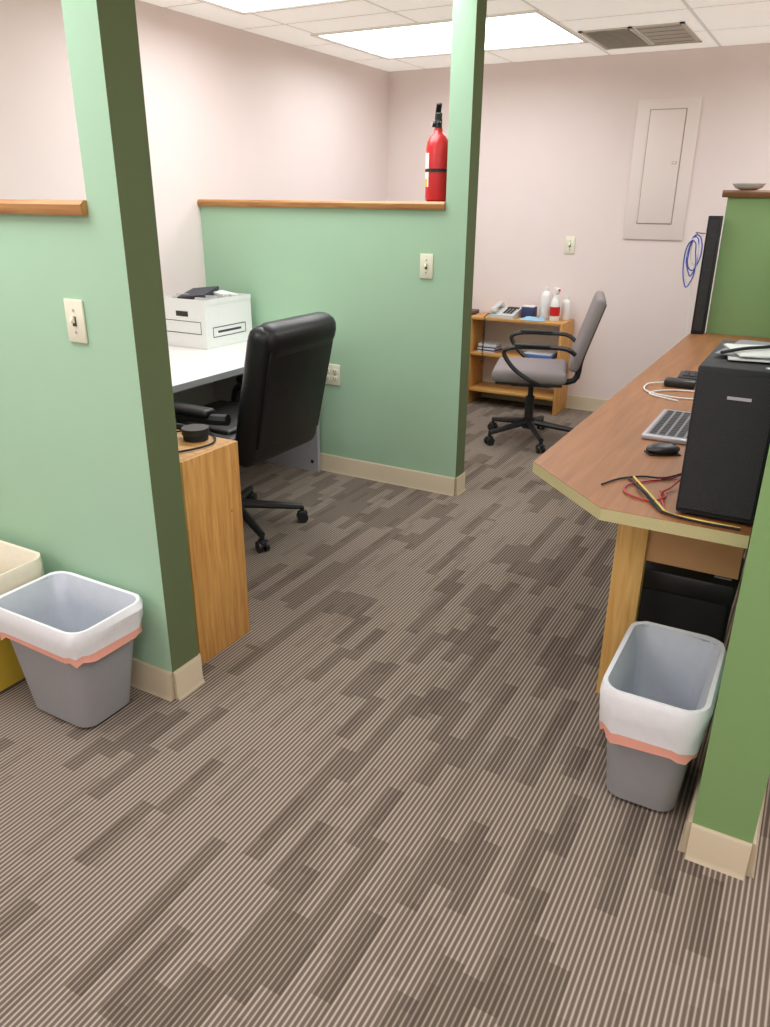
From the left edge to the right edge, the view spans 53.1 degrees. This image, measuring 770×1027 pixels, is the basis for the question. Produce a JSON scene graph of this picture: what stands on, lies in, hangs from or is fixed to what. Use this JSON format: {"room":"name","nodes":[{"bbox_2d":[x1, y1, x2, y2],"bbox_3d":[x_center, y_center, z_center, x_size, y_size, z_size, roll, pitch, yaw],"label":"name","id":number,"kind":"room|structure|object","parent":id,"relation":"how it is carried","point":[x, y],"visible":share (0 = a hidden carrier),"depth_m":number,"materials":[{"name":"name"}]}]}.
{"room":"office","nodes":[
{"label":"office","id":0,"kind":"room"},
{"bbox_2d":[0,0,204,701],"bbox_3d":[-1.353,-0.688,2.451,1.675,2.400,0.164,12,25,27],"label":"wall","id":1,"kind":"structure","parent":0,"point":[91,482],"depth_m":2.21,"materials":[{"name":"green paint"}]},
{"bbox_2d":[63,298,87,343],"bbox_3d":[-0.862,-0.531,2.131,0.072,0.118,0.022,12,25,27],"label":"light switch","id":2,"kind":"object","parent":1,"relation":"attached to","point":[74,310],"visible":1,"depth_m":2.13,"materials":[{"name":"plastic"}]},
{"bbox_2d":[0,0,388,295],"bbox_3d":[-1.918,-0.998,3.198,0.100,2.400,7.760,12,25,27],"label":"wall","id":3,"kind":"structure","parent":0,"point":[232,113],"depth_m":4.35,"materials":[{"name":"beige paint"}]},
{"bbox_2d":[197,0,486,495],"bbox_3d":[-0.301,-1.387,4.186,1.688,2.400,0.154,12,25,27],"label":"wall","id":4,"kind":"structure","parent":0,"point":[397,413],"depth_m":4.12,"materials":[{"name":"green paint"}]},
{"bbox_2d":[325,364,339,385],"bbox_3d":[-0.304,-0.786,4.354,0.118,0.118,0.010,12,25,27],"label":"electrical outlet","id":5,"kind":"object","parent":4,"relation":"attached to","point":[333,374],"visible":0.8,"depth_m":4.34,"materials":[{"name":"plastic"}]},
{"bbox_2d":[420,254,432,278],"bbox_3d":[0.204,-1.238,3.859,0.072,0.118,0.022,12,25,27],"label":"light switch","id":6,"kind":"object","parent":4,"relation":"attached to","point":[426,260],"visible":1,"depth_m":3.86,"materials":[{"name":"plastic"}]},
{"bbox_2d":[425,103,447,201],"bbox_3d":[0.254,-1.742,3.727,0.117,0.429,0.153,0,22,-1],"label":"fire extinguisher","id":7,"kind":"object","parent":4,"relation":"on","point":[437,144],"visible":0.97,"depth_m":3.69,"materials":[{"name":"red metal"}]},
{"bbox_2d":[0,397,769,1026],"bbox_3d":[0.102,0.603,2.627,4.750,0.100,7.960,12,25,27],"label":"floor","id":8,"kind":"structure","parent":0,"point":[387,801],"depth_m":2.03,"materials":[{"name":"carpet"}]},
{"bbox_2d":[0,540,43,691],"bbox_3d":[-1.335,0.347,2.526,0.397,0.427,0.338,12,25,27],"label":"trash bin","id":9,"kind":"object","parent":8,"relation":"on","point":[19,566],"visible":0.48,"depth_m":2.49,"materials":[{"name":"yellow plastic"}]},
{"bbox_2d":[0,571,142,727],"bbox_3d":[-0.956,0.434,2.386,0.411,0.377,0.288,12,25,27],"label":"trash bin","id":10,"kind":"object","parent":8,"relation":"on","point":[71,635],"visible":1,"depth_m":2.32,"materials":[{"name":"grey plastic"}]},
{"bbox_2d":[177,432,249,664],"bbox_3d":[-0.890,0.070,2.799,0.740,0.740,0.270,12,25,27],"label":"wooden shelf unit","id":11,"kind":"object","parent":8,"relation":"on","point":[210,475],"visible":0.28,"depth_m":2.61,"materials":[{"name":"brown wood"}]},
{"bbox_2d":[176,423,215,452],"bbox_3d":[-0.707,-0.260,2.562,0.297,0.050,0.245,-18,28,-37],"label":"headphones","id":12,"kind":"object","parent":11,"relation":"on","point":[191,432],"visible":0.39,"depth_m":2.58,"materials":[{"name":"black plastic"}]},
{"bbox_2d":[168,341,320,471],"bbox_3d":[-1.105,-0.412,3.976,0.820,0.740,1.590,12,25,27],"label":"office desk","id":13,"kind":"object","parent":8,"relation":"on","point":[200,377],"visible":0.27,"depth_m":4.16,"materials":[{"name":"white laminate"}]},
{"bbox_2d":[164,286,251,349],"bbox_3d":[-1.002,-1.117,4.327,0.324,0.299,0.394,12,25,27],"label":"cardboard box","id":14,"kind":"object","parent":13,"relation":"on","point":[206,318],"visible":0.94,"depth_m":4.20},
{"bbox_2d":[174,312,335,552],"bbox_3d":[-0.685,-0.402,3.562,0.828,1.042,0.692,12,25,27],"label":"office chair","id":15,"kind":"object","parent":8,"relation":"on","point":[274,408],"visible":0.7,"depth_m":3.27,"materials":[{"name":"black leather"}]},
{"bbox_2d":[467,312,573,415],"bbox_3d":[1.029,-1.166,5.950,0.730,0.680,0.290,12,25,27],"label":"wooden shelf unit","id":16,"kind":"object","parent":8,"relation":"on","point":[476,386],"visible":0.75,"depth_m":5.94,"materials":[{"name":"brown wood"}]},
{"bbox_2d":[472,309,478,314],"bbox_3d":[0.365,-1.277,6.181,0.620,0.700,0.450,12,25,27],"label":"side table","id":17,"kind":"object","parent":16,"relation":"on","point":[474,311],"visible":0.12,"depth_m":6.04,"materials":[{"name":"brown wood"}]},
{"bbox_2d":[477,341,501,352],"bbox_3d":[0.814,-1.296,5.992,0.158,0.062,0.137,12,25,27],"label":"cases","id":18,"kind":"object","parent":16,"relation":"on","point":[490,347],"visible":0.99,"depth_m":5.95},
{"bbox_2d":[481,301,521,362],"bbox_3d":[0.887,-1.375,5.864,0.211,0.443,0.280,12,25,27],"label":"telephone","id":19,"kind":"object","parent":16,"relation":"on","point":[499,310],"visible":1,"depth_m":5.80,"materials":[{"name":"plastic"}]},
{"bbox_2d":[521,305,536,317],"bbox_3d":[1.085,-1.520,5.798,0.100,0.088,0.080,12,25,27],"label":"container","id":20,"kind":"object","parent":16,"relation":"on","point":[526,310],"visible":0.89,"depth_m":5.77,"materials":[{"name":"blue plastic"}]},
{"bbox_2d":[519,316,545,320],"bbox_3d":[1.095,-1.446,5.692,0.194,0.027,0.114,12,25,27],"label":"cleaning cloth","id":21,"kind":"object","parent":16,"relation":"on","point":[529,318],"visible":1,"depth_m":5.66,"materials":[{"name":"blue fabric"}]},
{"bbox_2d":[524,349,557,358],"bbox_3d":[1.177,-1.204,5.820,0.240,0.027,0.200,12,25,27],"label":"folder","id":22,"kind":"object","parent":16,"relation":"on","point":[531,353],"visible":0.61,"depth_m":5.77,"materials":[{"name":"paper"}]},
{"bbox_2d":[539,287,552,318],"bbox_3d":[1.200,-1.569,5.733,0.084,0.230,0.084,12,25,27],"label":"plastic bottle","id":23,"kind":"object","parent":16,"relation":"on","point":[546,297],"visible":0.82,"depth_m":5.70,"materials":[{"name":"white plastic"}]},
{"bbox_2d":[549,287,560,320],"bbox_3d":[1.256,-1.532,5.638,0.073,0.235,0.090,-19,29,-39],"label":"spray bottle","id":24,"kind":"object","parent":16,"relation":"on","point":[555,304],"visible":1,"depth_m":5.62,"materials":[{"name":"white plastic"}]},
{"bbox_2d":[561,296,570,319],"bbox_3d":[1.341,-1.519,5.694,0.066,0.170,0.066,12,25,27],"label":"plastic bottle","id":25,"kind":"object","parent":16,"relation":"on","point":[566,304],"visible":1,"depth_m":5.67,"materials":[{"name":"white plastic"}]},
{"bbox_2d":[484,291,606,452],"bbox_3d":[1.029,-0.944,5.027,0.700,0.965,0.636,5,23,12],"label":"office chair","id":26,"kind":"object","parent":8,"relation":"on","point":[524,371],"visible":0.96,"depth_m":4.88,"materials":[{"name":"grey fabric"}]},
{"bbox_2d":[532,333,769,693],"bbox_3d":[1.304,-0.134,3.267,0.603,0.800,3.050,12,25,27],"label":"wooden desk","id":27,"kind":"object","parent":8,"relation":"on","point":[607,445],"visible":0.47,"depth_m":2.29,"materials":[{"name":"brown wood"}]},
{"bbox_2d":[644,442,680,455],"bbox_3d":[0.832,-0.194,2.304,0.104,0.035,0.060,0,22,-1],"label":"computer mouse","id":28,"kind":"object","parent":27,"relation":"on","point":[655,449],"visible":1,"depth_m":2.29,"materials":[{"name":"black plastic"}]},
{"bbox_2d":[641,409,690,444],"bbox_3d":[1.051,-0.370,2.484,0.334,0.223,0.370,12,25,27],"label":"keyboard","id":29,"kind":"object","parent":27,"relation":"on","point":[672,426],"visible":0.44,"depth_m":2.50,"materials":[{"name":"silver metal"}]},
{"bbox_2d":[643,377,695,400],"bbox_3d":[1.147,-0.493,3.041,0.228,0.030,0.309,1,22,2],"label":"power adapter","id":30,"kind":"object","parent":27,"relation":"on","point":[669,381],"visible":0.88,"depth_m":3.10,"materials":[{"name":"black plastic"}]},
{"bbox_2d":[601,473,740,529],"bbox_3d":[0.704,-0.063,1.964,0.278,0.042,0.421,3,22,6],"label":"cables","id":31,"kind":"object","parent":27,"relation":"on","point":[650,497],"visible":0.94,"depth_m":1.95,"materials":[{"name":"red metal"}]},
{"bbox_2d":[678,370,697,379],"bbox_3d":[1.461,-0.558,3.217,0.440,0.022,0.140,10,24,23],"label":"keyboard","id":32,"kind":"object","parent":27,"relation":"on","point":[686,374],"visible":0.26,"depth_m":3.25,"materials":[{"name":"black plastic"}]},
{"bbox_2d":[682,216,722,333],"bbox_3d":[1.753,-1.333,4.321,0.179,0.630,0.092,6,23,14],"label":"monitor","id":33,"kind":"object","parent":27,"relation":"on","point":[714,226],"visible":1,"depth_m":4.28,"materials":[{"name":"black plastic"}]},
{"bbox_2d":[676,340,769,523],"bbox_3d":[0.873,-0.215,1.915,0.173,0.363,0.407,12,25,27],"label":"computer tower","id":34,"kind":"object","parent":27,"relation":"on","point":[728,441],"visible":0.82,"depth_m":1.75,"materials":[{"name":"black metal"}]},
{"bbox_2d":[715,340,769,362],"bbox_3d":[0.889,-0.397,1.846,0.157,0.021,0.279,12,25,27],"label":"papers","id":35,"kind":"object","parent":34,"relation":"on","point":[741,350],"visible":1,"depth_m":1.79,"materials":[{"name":"white paper"}]},
{"bbox_2d":[599,621,726,811],"bbox_3d":[0.742,0.567,2.098,0.273,0.377,0.408,12,25,27],"label":"trash bin","id":36,"kind":"object","parent":8,"relation":"on","point":[659,690],"visible":1,"depth_m":2.02,"materials":[{"name":"grey plastic"}]},
{"bbox_2d":[637,557,743,643],"bbox_3d":[0.983,0.326,2.552,0.300,0.484,0.260,12,25,27],"label":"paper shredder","id":37,"kind":"object","parent":8,"relation":"on","point":[698,602],"visible":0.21,"depth_m":2.41,"materials":[{"name":"black plastic"}]},
{"bbox_2d":[140,0,769,71],"bbox_3d":[0.122,-1.712,1.682,4.750,0.100,7.960,12,25,27],"label":"ceiling","id":38,"kind":"structure","parent":0,"point":[716,23],"depth_m":4.14,"materials":[{"name":"tile"}]},
{"bbox_2d":[196,0,358,14],"bbox_3d":[-0.361,-2.332,3.341,1.400,0.012,0.940,12,25,27],"label":"recessed light","id":39,"kind":"object","parent":38,"relation":"in","point":[243,7],"visible":1,"depth_m":3.84,"materials":[{"name":"white plastic"}]},
{"bbox_2d":[310,19,451,59],"bbox_3d":[0.180,-2.877,4.687,0.929,0.012,0.995,12,25,27],"label":"recessed light","id":40,"kind":"object","parent":38,"relation":"in","point":[426,38],"depth_m":4.65,"materials":[{"name":"white plastic"}]},
{"bbox_2d":[485,9,588,51],"bbox_3d":[0.712,-2.761,4.414,0.693,0.012,0.995,12,25,27],"label":"recessed light","id":41,"kind":"object","parent":38,"relation":"in","point":[523,29],"depth_m":4.43,"materials":[{"name":"white plastic"}]},
{"bbox_2d":[578,21,701,49],"bbox_3d":[1.505,-2.793,4.513,0.580,0.012,0.620,12,25,27],"label":"ceiling air vent","id":42,"kind":"object","parent":38,"relation":"in","point":[673,33],"depth_m":4.48,"materials":[{"name":"grey metal"}]},
{"bbox_2d":[388,43,769,399],"bbox_3d":[2.029,-1.836,5.337,4.750,2.400,0.100,12,25,27],"label":"wall","id":43,"kind":"structure","parent":0,"point":[557,136],"depth_m":5.50,"materials":[{"name":"beige paint"}]},
{"bbox_2d":[481,392,607,411],"bbox_3d":[1.990,-0.752,5.723,4.550,0.100,0.020,12,25,27],"label":"baseboard","id":44,"kind":"structure","parent":43,"relation":"attached to","point":[573,402],"depth_m":5.99,"materials":[{"name":"plastic"}]},
{"bbox_2d":[564,237,575,253],"bbox_3d":[1.348,-1.958,5.621,0.072,0.118,0.022,12,25,27],"label":"light switch","id":45,"kind":"object","parent":43,"relation":"attached to","point":[570,241],"visible":1,"depth_m":5.62,"materials":[{"name":"plastic"}]},
{"bbox_2d":[623,97,702,240],"bbox_3d":[1.854,-2.302,5.178,0.400,0.870,0.024,12,25,27],"label":"electrical panel","id":46,"kind":"object","parent":43,"relation":"attached to","point":[666,131],"visible":1,"depth_m":5.16,"materials":[{"name":"paint"}]},
{"bbox_2d":[678,446,769,880],"bbox_3d":[1.627,-0.794,2.776,0.179,2.400,3.360,12,25,27],"label":"wall","id":47,"kind":"structure","parent":0,"point":[721,831],"depth_m":1.75,"materials":[{"name":"green paint"}]},
{"bbox_2d":[706,190,769,337],"bbox_3d":[2.108,-1.001,4.403,0.563,1.561,0.164,12,25,27],"label":"wall","id":48,"kind":"structure","parent":0,"point":[740,300],"depth_m":4.26,"materials":[{"name":"green paint"}]},
{"bbox_2d":[733,183,765,189],"bbox_3d":[1.972,-1.771,4.175,0.170,0.032,0.170,12,25,27],"label":"bowl","id":49,"kind":"object","parent":48,"relation":"on","point":[741,186],"visible":0.86,"depth_m":4.12,"materials":[{"name":"white ceramic"}]}
]}

